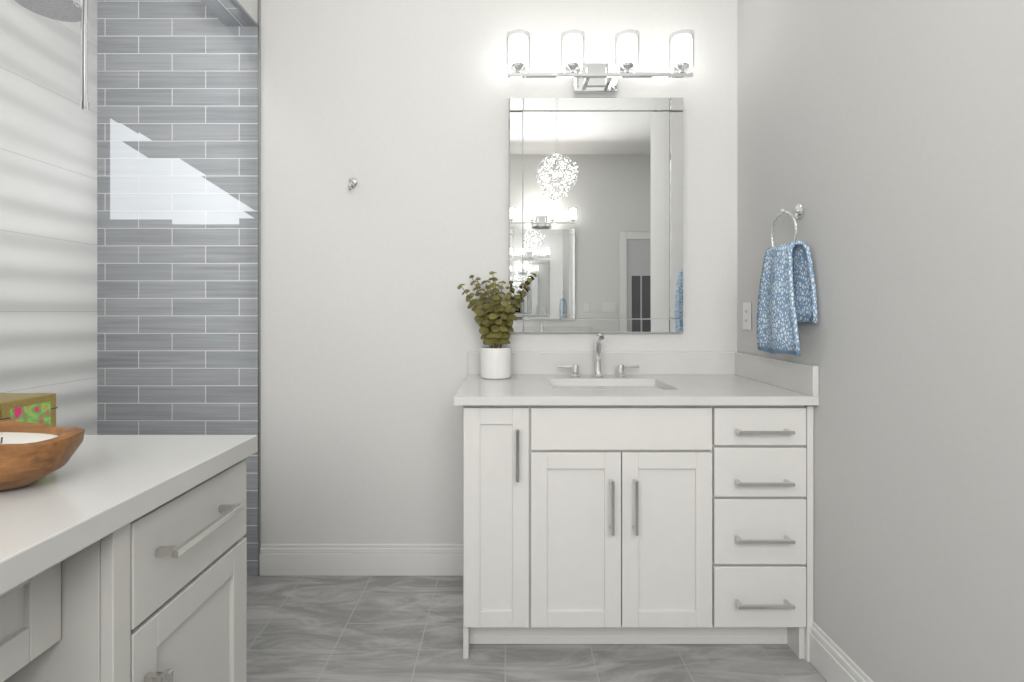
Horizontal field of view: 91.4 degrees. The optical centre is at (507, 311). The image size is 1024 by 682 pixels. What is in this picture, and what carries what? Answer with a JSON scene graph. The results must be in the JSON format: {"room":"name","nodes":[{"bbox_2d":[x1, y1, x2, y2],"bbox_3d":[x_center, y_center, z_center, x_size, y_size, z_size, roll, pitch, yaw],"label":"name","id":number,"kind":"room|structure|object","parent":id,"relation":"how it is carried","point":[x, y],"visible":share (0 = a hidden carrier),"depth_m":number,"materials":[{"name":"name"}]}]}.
{"room":"bathroom","nodes":[
{"label":"bathroom","id":0,"kind":"room"},
{"bbox_2d":[0,0,96,434],"bbox_3d":[-1.907,-0.325,0.460,0.085,3.050,3.640,0,0,0],"label":"wall","id":1,"kind":"structure","parent":0,"point":[48,235],"depth_m":2.03,"materials":[{"name":"white paint"}]},
{"bbox_2d":[15,0,80,21],"bbox_3d":[-1.685,-1.140,1.750,0.356,0.140,0.196,0,0,0],"label":"shower head","id":2,"kind":"object","parent":1,"relation":"attached to","point":[65,10],"visible":0.92,"depth_m":1.76},
{"bbox_2d":[261,0,736,543],"bbox_3d":[-0.450,-0.325,2.340,3.000,3.050,0.120,0,0,0],"label":"wall","id":3,"kind":"structure","parent":0,"point":[397,110],"depth_m":2.28,"materials":[{"name":"paint"}]},
{"bbox_2d":[97,0,260,574],"bbox_3d":[-1.496,-0.325,2.274,0.739,3.050,0.012,0,0,0],"label":"tile","id":4,"kind":"structure","parent":3,"relation":"attached to","point":[178,217],"depth_m":2.27,"materials":[{"name":"grey tile"}]},
{"bbox_2d":[200,0,257,25],"bbox_3d":[-1.207,-1.572,1.698,0.148,0.554,1.144,0,0,0],"label":"header","id":5,"kind":"object","parent":3,"relation":"attached to","point":[235,12],"visible":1,"depth_m":2.18,"materials":[{"name":"paint"}]},
{"bbox_2d":[348,178,357,189],"bbox_3d":[-0.705,-0.576,2.248,0.042,0.065,0.060,0,0,0],"label":"robe hook","id":6,"kind":"object","parent":3,"relation":"attached to","point":[352,182],"visible":0.98,"depth_m":2.27,"materials":[{"name":"silver metal"}]},
{"bbox_2d":[260,544,462,575],"bbox_3d":[-0.641,1.130,2.272,0.970,0.140,0.016,0,0,0],"label":"baseboard","id":7,"kind":"structure","parent":3,"relation":"attached to","point":[361,559],"depth_m":2.26,"materials":[{"name":"paint"}]},
{"bbox_2d":[509,97,683,332],"bbox_3d":[0.402,-0.436,2.265,0.788,1.063,0.026,0,0,0],"label":"vanity mirror","id":8,"kind":"object","parent":3,"relation":"attached to","point":[596,214],"visible":0.9,"depth_m":2.26,"materials":[{"name":"silver metal"}]},
{"bbox_2d":[506,28,693,92],"bbox_3d":[0.400,-1.095,2.193,0.810,0.201,0.171,0,0,0],"label":"sconce","id":9,"kind":"object","parent":3,"relation":"attached to","point":[595,77],"visible":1,"depth_m":2.15,"materials":[{"name":"white glass"}]},
{"bbox_2d":[247,575,826,681],"bbox_3d":[0.200,1.230,0.475,4.300,0.060,3.850,0,0,0],"label":"floor","id":10,"kind":"structure","parent":0,"point":[354,628],"depth_m":1.77,"materials":[{"name":"tile"}]},
{"bbox_2d":[0,447,256,681],"bbox_3d":[-0.852,0.763,-0.025,0.592,0.874,2.350,0,0,0],"label":"bathroom vanity","id":11,"kind":"object","parent":10,"relation":"on","point":[123,558],"depth_m":0.83,"materials":[{"name":"white paint"}]},
{"bbox_2d":[0,435,256,582],"bbox_3d":[-0.864,0.306,-0.020,0.568,0.040,2.360,0,0,0],"label":"countertop","id":12,"kind":"structure","parent":11,"relation":"on","point":[108,478],"depth_m":0.82,"materials":[{"name":"white stone"}]},
{"bbox_2d":[0,393,56,426],"bbox_3d":[-1.070,0.233,1.045,0.148,0.105,0.122,0,0,0],"label":"decorative box","id":13,"kind":"object","parent":12,"relation":"on","point":[38,408],"visible":0.54,"depth_m":1.05,"materials":[{"name":"multicoloured metal"}]},
{"bbox_2d":[0,421,84,489],"bbox_3d":[-0.931,0.240,0.803,0.452,0.090,0.201,0,0,0],"label":"candle","id":14,"kind":"object","parent":12,"relation":"on","point":[30,453],"visible":1,"depth_m":0.79,"materials":[{"name":"brown wood"}]},
{"bbox_2d":[454,333,818,661],"bbox_3d":[0.434,0.647,1.971,1.228,1.106,0.614,0,0,0],"label":"bathroom vanity","id":15,"kind":"object","parent":10,"relation":"on","point":[637,497],"visible":1,"depth_m":1.71,"materials":[{"name":"paint"}]},
{"bbox_2d":[457,271,536,379],"bbox_3d":[-0.042,0.057,2.158,0.338,0.455,0.176,0,0,0],"label":"plant","id":16,"kind":"object","parent":15,"relation":"on","point":[495,359],"visible":1,"depth_m":2.11,"materials":[{"name":"green plant"}]},
{"bbox_2d":[557,333,639,377],"bbox_3d":[0.400,0.189,2.172,0.356,0.191,0.101,0,0,0],"label":"faucet","id":17,"kind":"object","parent":15,"relation":"on","point":[598,373],"depth_m":2.18,"materials":[{"name":"silver metal"}]},
{"bbox_2d":[737,0,1023,681],"bbox_3d":[1.700,-0.325,1.625,1.300,3.050,1.550,0,0,0],"label":"wall","id":18,"kind":"structure","parent":0,"point":[882,141],"depth_m":1.32,"materials":[{"name":"paint"}]},
{"bbox_2d":[743,302,750,329],"bbox_3d":[1.044,0.020,2.178,0.006,0.120,0.070,0,0,0],"label":"electrical outlet","id":19,"kind":"object","parent":18,"relation":"attached to","point":[746,315],"visible":1,"depth_m":2.17,"materials":[{"name":"white plastic"}]},
{"bbox_2d":[756,204,817,355],"bbox_3d":[0.993,-0.117,1.775,0.111,0.538,0.243,0,0,0],"label":"towel ring","id":20,"kind":"object","parent":18,"relation":"attached to","point":[787,300],"visible":1,"depth_m":1.74,"materials":[{"name":"blue fabric"}]},
{"bbox_2d":[810,621,872,681],"bbox_3d":[1.042,1.130,1.335,0.016,0.140,0.930,0,0,0],"label":"baseboard","id":21,"kind":"structure","parent":18,"relation":"attached to","point":[831,660],"depth_m":1.60,"materials":[{"name":"paint"}]},
{"bbox_3d":[0.200,-1.880,0.475,4.300,0.060,3.850,0,0,0],"label":"ceiling","id":22,"kind":"structure","parent":0,"visible":0},
{"bbox_2d":[80,0,88,111],"bbox_3d":[-1.483,-1.277,1.750,0.060,1.144,0.060,0,0,0],"label":"shower rod","id":23,"kind":"object","parent":22,"relation":"hanging from","point":[84,104],"visible":1,"depth_m":1.74,"materials":[{"name":"silver metal"}]}
]}

